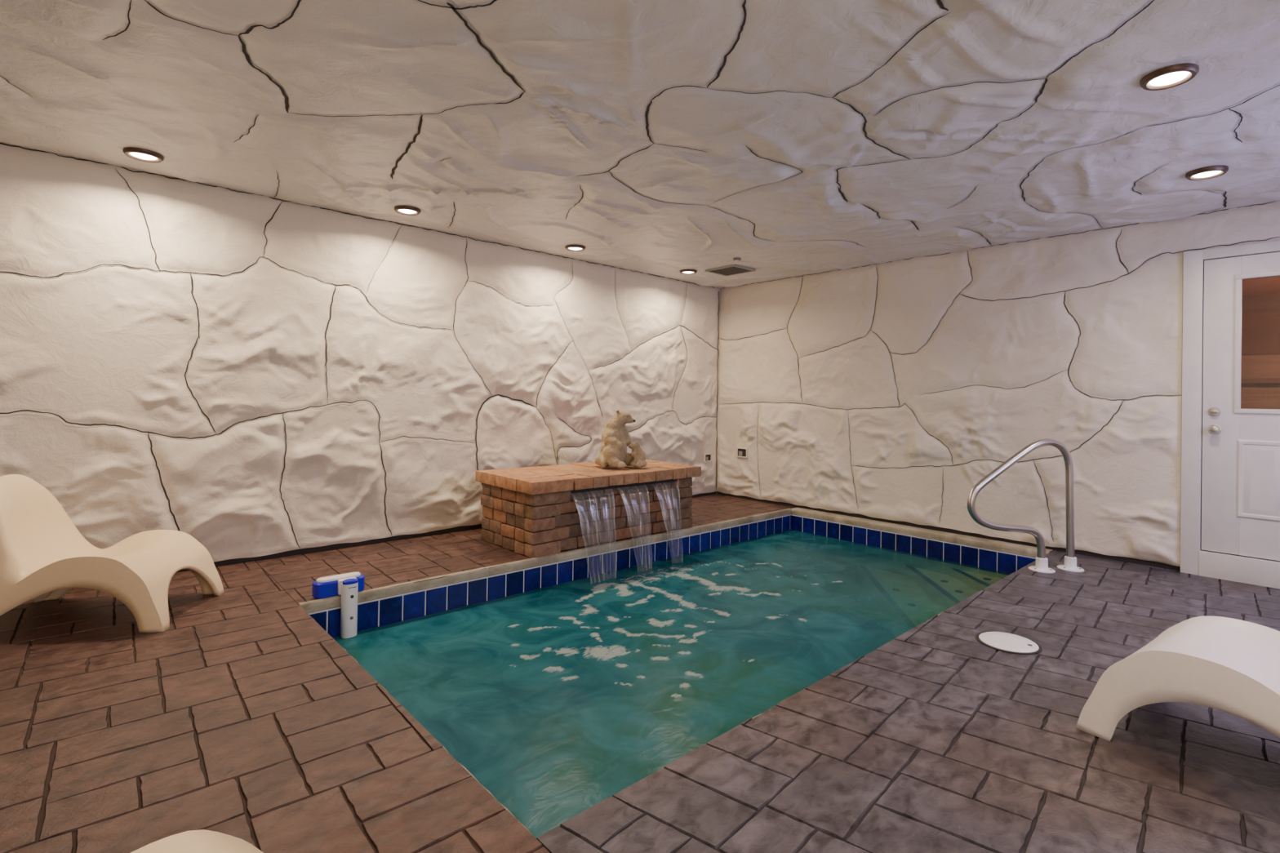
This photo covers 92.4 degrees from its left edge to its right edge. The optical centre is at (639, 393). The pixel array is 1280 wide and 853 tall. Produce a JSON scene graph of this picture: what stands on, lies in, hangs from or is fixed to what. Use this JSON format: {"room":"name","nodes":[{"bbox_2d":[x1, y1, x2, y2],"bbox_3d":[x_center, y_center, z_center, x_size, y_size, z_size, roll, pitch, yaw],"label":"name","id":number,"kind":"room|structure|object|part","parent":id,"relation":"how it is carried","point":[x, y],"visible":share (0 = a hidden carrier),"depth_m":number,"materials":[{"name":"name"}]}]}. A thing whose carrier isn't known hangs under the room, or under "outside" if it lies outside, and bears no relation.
{"room":"indoor swimming pool","nodes":[
{"label":"indoor swimming pool","id":0,"kind":"room"},
{"bbox_2d":[0,142,719,572],"bbox_3d":[-1.663,-0.075,4.860,7.100,2.485,0.104,1,-1,-42],"label":"wall","id":1,"kind":"structure","parent":0,"point":[251,377],"depth_m":4.23,"materials":[{"name":"white paint"}]},
{"bbox_2d":[703,453,711,462],"bbox_3d":[0.783,0.750,7.130,0.124,0.096,0.034,1,-1,-42],"label":"wall socket","id":2,"kind":"object","parent":1,"relation":"attached to","point":[707,457],"visible":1,"depth_m":7.12,"materials":[{"name":"white plastic"}]},
{"bbox_2d":[0,0,1279,288],"bbox_3d":[0.374,-1.260,2.663,7.103,0.083,6.060,1,-1,-42],"label":"ceiling","id":3,"kind":"structure","parent":0,"point":[663,138],"depth_m":2.79,"materials":[{"name":"white paint"}]},
{"bbox_2d":[122,146,164,163],"bbox_3d":[-2.737,-1.313,3.381,0.176,0.028,0.176,1,-1,-42],"label":"recessed light","id":4,"kind":"object","parent":3,"relation":"in","point":[137,153],"visible":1,"depth_m":3.36,"materials":[{"name":"brown metal"}]},
{"bbox_2d":[129,152,156,159],"bbox_3d":[-2.737,-1.308,3.381,0.124,0.018,0.124,1,-1,-42],"label":"diffuser","id":5,"kind":"object","parent":4,"relation":"attached to","point":[137,156],"depth_m":3.37,"materials":[{"name":"white plastic"}]},
{"bbox_2d":[394,205,420,215],"bbox_3d":[-1.639,-1.289,4.324,0.176,0.028,0.176,1,-1,-42],"label":"recessed light","id":6,"kind":"object","parent":3,"relation":"in","point":[403,210],"visible":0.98,"depth_m":4.30,"materials":[{"name":"brown metal"}]},
{"bbox_2d":[398,208,416,213],"bbox_3d":[-1.639,-1.284,4.324,0.124,0.018,0.124,1,-1,-42],"label":"diffuser","id":7,"kind":"object","parent":6,"relation":"attached to","point":[400,211],"depth_m":4.31,"materials":[{"name":"white plastic"}]},
{"bbox_2d":[564,244,585,251],"bbox_3d":[-0.563,-1.265,5.335,0.176,0.028,0.176,1,-1,-42],"label":"recessed light","id":8,"kind":"object","parent":3,"relation":"in","point":[570,247],"visible":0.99,"depth_m":5.30,"materials":[{"name":"brown metal"}]},
{"bbox_2d":[568,247,582,250],"bbox_3d":[-0.563,-1.260,5.335,0.124,0.018,0.124,1,-1,-42],"label":"diffuser","id":9,"kind":"object","parent":8,"relation":"attached to","point":[570,248],"depth_m":5.33,"materials":[{"name":"white plastic"}]},
{"bbox_2d":[680,269,697,274],"bbox_3d":[0.493,-1.242,6.265,0.176,0.028,0.176,1,-1,-42],"label":"recessed light","id":10,"kind":"object","parent":3,"relation":"in","point":[682,271],"visible":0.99,"depth_m":6.23,"materials":[{"name":"brown metal"}]},
{"bbox_2d":[705,264,755,275],"bbox_3d":[0.909,-1.235,6.173,0.330,0.018,0.380,1,-1,-42],"label":"ceiling vent","id":11,"kind":"object","parent":3,"relation":"in","point":[732,269],"visible":1,"depth_m":6.16,"materials":[{"name":"grey metal"}]},
{"bbox_2d":[733,257,740,262],"bbox_3d":[0.897,-1.233,5.675,0.068,0.030,0.068,1,-1,-42],"label":"sprinkler","id":12,"kind":"object","parent":3,"relation":"attached to","point":[736,260],"visible":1,"depth_m":5.66,"materials":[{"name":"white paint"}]},
{"bbox_2d":[1139,62,1199,90],"bbox_3d":[2.079,-1.242,2.412,0.176,0.028,0.176,1,-1,-42],"label":"recessed light","id":13,"kind":"object","parent":3,"relation":"in","point":[1171,76],"visible":1,"depth_m":2.39,"materials":[{"name":"brown metal"}]},
{"bbox_2d":[1149,71,1189,86],"bbox_3d":[2.079,-1.237,2.411,0.124,0.018,0.124,1,-1,-42],"label":"diffuser","id":14,"kind":"object","parent":13,"relation":"attached to","point":[1172,78],"depth_m":2.40,"materials":[{"name":"white plastic"}]},
{"bbox_2d":[1185,164,1228,180],"bbox_3d":[3.137,-1.218,3.395,0.176,0.028,0.176,1,-1,-42],"label":"recessed light","id":15,"kind":"object","parent":3,"relation":"in","point":[1211,171],"visible":1,"depth_m":3.37,"materials":[{"name":"brown metal"}]},
{"bbox_2d":[1192,170,1221,177],"bbox_3d":[3.136,-1.214,3.395,0.124,0.018,0.124,1,-1,-42],"label":"diffuser","id":16,"kind":"object","parent":15,"relation":"attached to","point":[1196,174],"depth_m":3.38,"materials":[{"name":"white plastic"}]},
{"bbox_2d":[0,493,1279,852],"bbox_3d":[0.315,1.163,2.689,7.130,0.008,6.030,1,-1,-42],"label":"floor","id":17,"kind":"structure","parent":0,"point":[244,718],"depth_m":2.02,"materials":[{"name":"brown stone"}]},
{"bbox_2d":[0,474,224,632],"bbox_3d":[-2.738,0.770,3.087,0.928,0.722,0.583,1,0,-10],"label":"lounge chair","id":18,"kind":"object","parent":17,"relation":"on","point":[44,556],"visible":1,"depth_m":2.94,"materials":[{"name":"beige plastic"}]},
{"bbox_2d":[130,829,263,852],"bbox_3d":[-0.677,0.787,0.744,0.583,0.722,0.928,1,0,28],"label":"lounge chair","id":19,"kind":"object","parent":17,"relation":"on","point":[202,841],"visible":1,"depth_m":1.08,"materials":[{"name":"beige plastic"}]},
{"bbox_2d":[311,572,364,638],"bbox_3d":[-1.669,1.263,3.425,0.264,0.460,0.179,1,-1,-41],"label":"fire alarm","id":20,"kind":"object","parent":17,"relation":"on","point":[347,585],"visible":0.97,"depth_m":3.38,"materials":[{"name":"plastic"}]},
{"bbox_2d":[475,459,701,558],"bbox_3d":[-0.378,0.893,5.095,1.742,0.546,0.825,1,-1,-42],"label":"fountain","id":21,"kind":"object","parent":17,"relation":"on","point":[537,511],"visible":0.97,"depth_m":4.69,"materials":[{"name":"brown brick"}]},
{"bbox_2d":[579,488,616,583],"bbox_3d":[-0.312,1.057,4.562,0.397,0.637,0.182,1,-1,-42],"label":"sheet","id":22,"kind":"object","parent":21,"relation":"attached to","point":[611,489],"visible":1,"depth_m":4.57,"materials":[{"name":"liquid"}]},
{"bbox_2d":[594,408,635,468],"bbox_3d":[-0.210,0.380,5.154,0.343,0.487,0.333,1,0,-2],"label":"bear","id":23,"kind":"object","parent":21,"relation":"on","point":[615,437],"visible":0.97,"depth_m":5.12},
{"bbox_2d":[628,441,647,467],"bbox_3d":[-0.019,0.516,5.174,0.158,0.216,0.181,1,0,-2],"label":"statue","id":24,"kind":"object","parent":21,"relation":"on","point":[637,455],"visible":0.99,"depth_m":5.13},
{"bbox_2d":[655,480,683,561],"bbox_3d":[0.252,1.069,5.078,0.297,0.637,0.182,1,-1,-42],"label":"waterfall","id":25,"kind":"object","parent":21,"relation":"attached to","point":[671,513],"visible":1,"depth_m":5.05,"materials":[{"name":"liquid"}]},
{"bbox_2d":[298,507,1053,833],"bbox_3d":[0.676,1.821,4.005,4.730,1.306,2.337,1,-1,-42],"label":"swimming pool","id":26,"kind":"object","parent":17,"relation":"in","point":[961,564],"visible":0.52,"depth_m":4.88,"materials":[{"name":"tile"}]},
{"bbox_2d":[333,529,968,838],"bbox_3d":[0.647,1.385,3.973,4.588,0.011,2.293,1,-1,-42],"label":"pool water","id":27,"kind":"object","parent":26,"relation":"in","point":[557,700],"visible":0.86,"depth_m":3.21,"materials":[{"name":"teal liquid"}]},
{"bbox_2d":[619,484,652,572],"bbox_3d":[-0.015,1.063,4.833,0.312,0.637,0.182,1,-1,-42],"label":"sheet","id":28,"kind":"object","parent":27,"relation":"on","point":[645,485],"visible":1,"depth_m":4.82,"materials":[{"name":"liquid"}]},
{"bbox_2d":[976,631,1041,654],"bbox_3d":[1.746,1.178,2.908,0.268,0.012,0.268,1,-1,-42],"label":"lid","id":29,"kind":"object","parent":17,"relation":"on","point":[1008,642],"visible":1,"depth_m":2.88,"materials":[{"name":"white plastic"}]},
{"bbox_2d":[967,438,1084,573],"bbox_3d":[2.619,0.757,4.168,0.877,0.898,0.155,1,0,-10],"label":"grab rail","id":30,"kind":"object","parent":17,"relation":"on","point":[1070,560],"visible":1,"depth_m":4.17,"materials":[{"name":"metal"}]},
{"bbox_2d":[1075,616,1279,741],"bbox_3d":[2.038,0.839,1.944,0.583,0.722,0.928,1,0,-35],"label":"lounge chair","id":31,"kind":"object","parent":17,"relation":"on","point":[1230,665],"visible":1,"depth_m":2.01,"materials":[{"name":"white plastic"}]},
{"bbox_2d":[716,200,1279,571],"bbox_3d":[2.927,0.002,5.048,0.095,2.490,6.000,1,-1,-42],"label":"wall","id":32,"kind":"structure","parent":0,"point":[886,392],"depth_m":5.12,"materials":[{"name":"white paint"}]},
{"bbox_2d":[736,447,747,457],"bbox_3d":[1.167,0.677,6.978,0.034,0.112,0.148,1,-1,-42],"label":"wall socket","id":33,"kind":"object","parent":32,"relation":"attached to","point":[741,452],"visible":1,"depth_m":6.97,"materials":[{"name":"white plastic"}]},
{"bbox_2d":[1180,240,1279,589],"bbox_3d":[4.105,0.133,3.802,0.070,2.190,1.120,1,-1,-42],"label":"trim","id":34,"kind":"structure","parent":32,"relation":"attached to","point":[1193,561],"depth_m":4.14,"materials":[{"name":"white paint"}]},
{"bbox_2d":[1200,251,1279,561],"bbox_3d":[4.086,0.087,3.784,0.110,1.980,0.930,1,-1,-42],"label":"door","id":35,"kind":"structure","parent":32,"relation":"in","point":[1240,496],"depth_m":4.02,"materials":[{"name":"white paint"}]},
{"bbox_3d":[3.803,0.239,4.059,0.068,0.062,0.062,1,-1,-42],"label":"knob","id":36,"kind":"part","parent":35,"relation":"part of","materials":[{"name":"silver metal"}]},
{"bbox_3d":[4.098,-0.320,3.794,0.016,0.905,0.603,1,-1,-42],"label":"window moulding","id":37,"kind":"part","parent":35,"relation":"part of","materials":[{"name":"white paint"}]},
{"bbox_3d":[3.970,0.556,3.912,0.010,0.510,0.240,1,-1,-42],"label":"raised panel","id":38,"kind":"part","parent":35,"relation":"part of","materials":[{"name":"white paint"}]},
{"bbox_2d":[1240,353,1279,408],"bbox_3d":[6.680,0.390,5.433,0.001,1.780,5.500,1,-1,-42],"label":"bench","id":39,"kind":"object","parent":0,"point":[1253,396],"depth_m":6.05,"materials":[{"name":"brown wood"}]},
{"bbox_2d":[1241,377,1279,383],"bbox_3d":[6.658,-0.116,5.410,0.060,0.050,5.500,1,-1,-42],"label":"trim","id":40,"kind":"structure","parent":39,"relation":"attached to","point":[1248,380],"depth_m":6.00,"materials":[{"name":"brown wood"}]},
{"bbox_2d":[1241,293,1279,354],"bbox_3d":[6.682,-0.676,5.427,0.001,0.590,5.500,1,-1,-42],"label":"wall","id":41,"kind":"structure","parent":0,"point":[1260,313],"depth_m":6.04,"materials":[{"name":"brown wood"}]},
{"bbox_2d":[1242,276,1279,295],"bbox_3d":[5.610,-0.994,4.444,2.960,0.001,5.500,1,-1,-42],"label":"ceiling","id":42,"kind":"structure","parent":0,"point":[1266,285],"depth_m":5.64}
]}

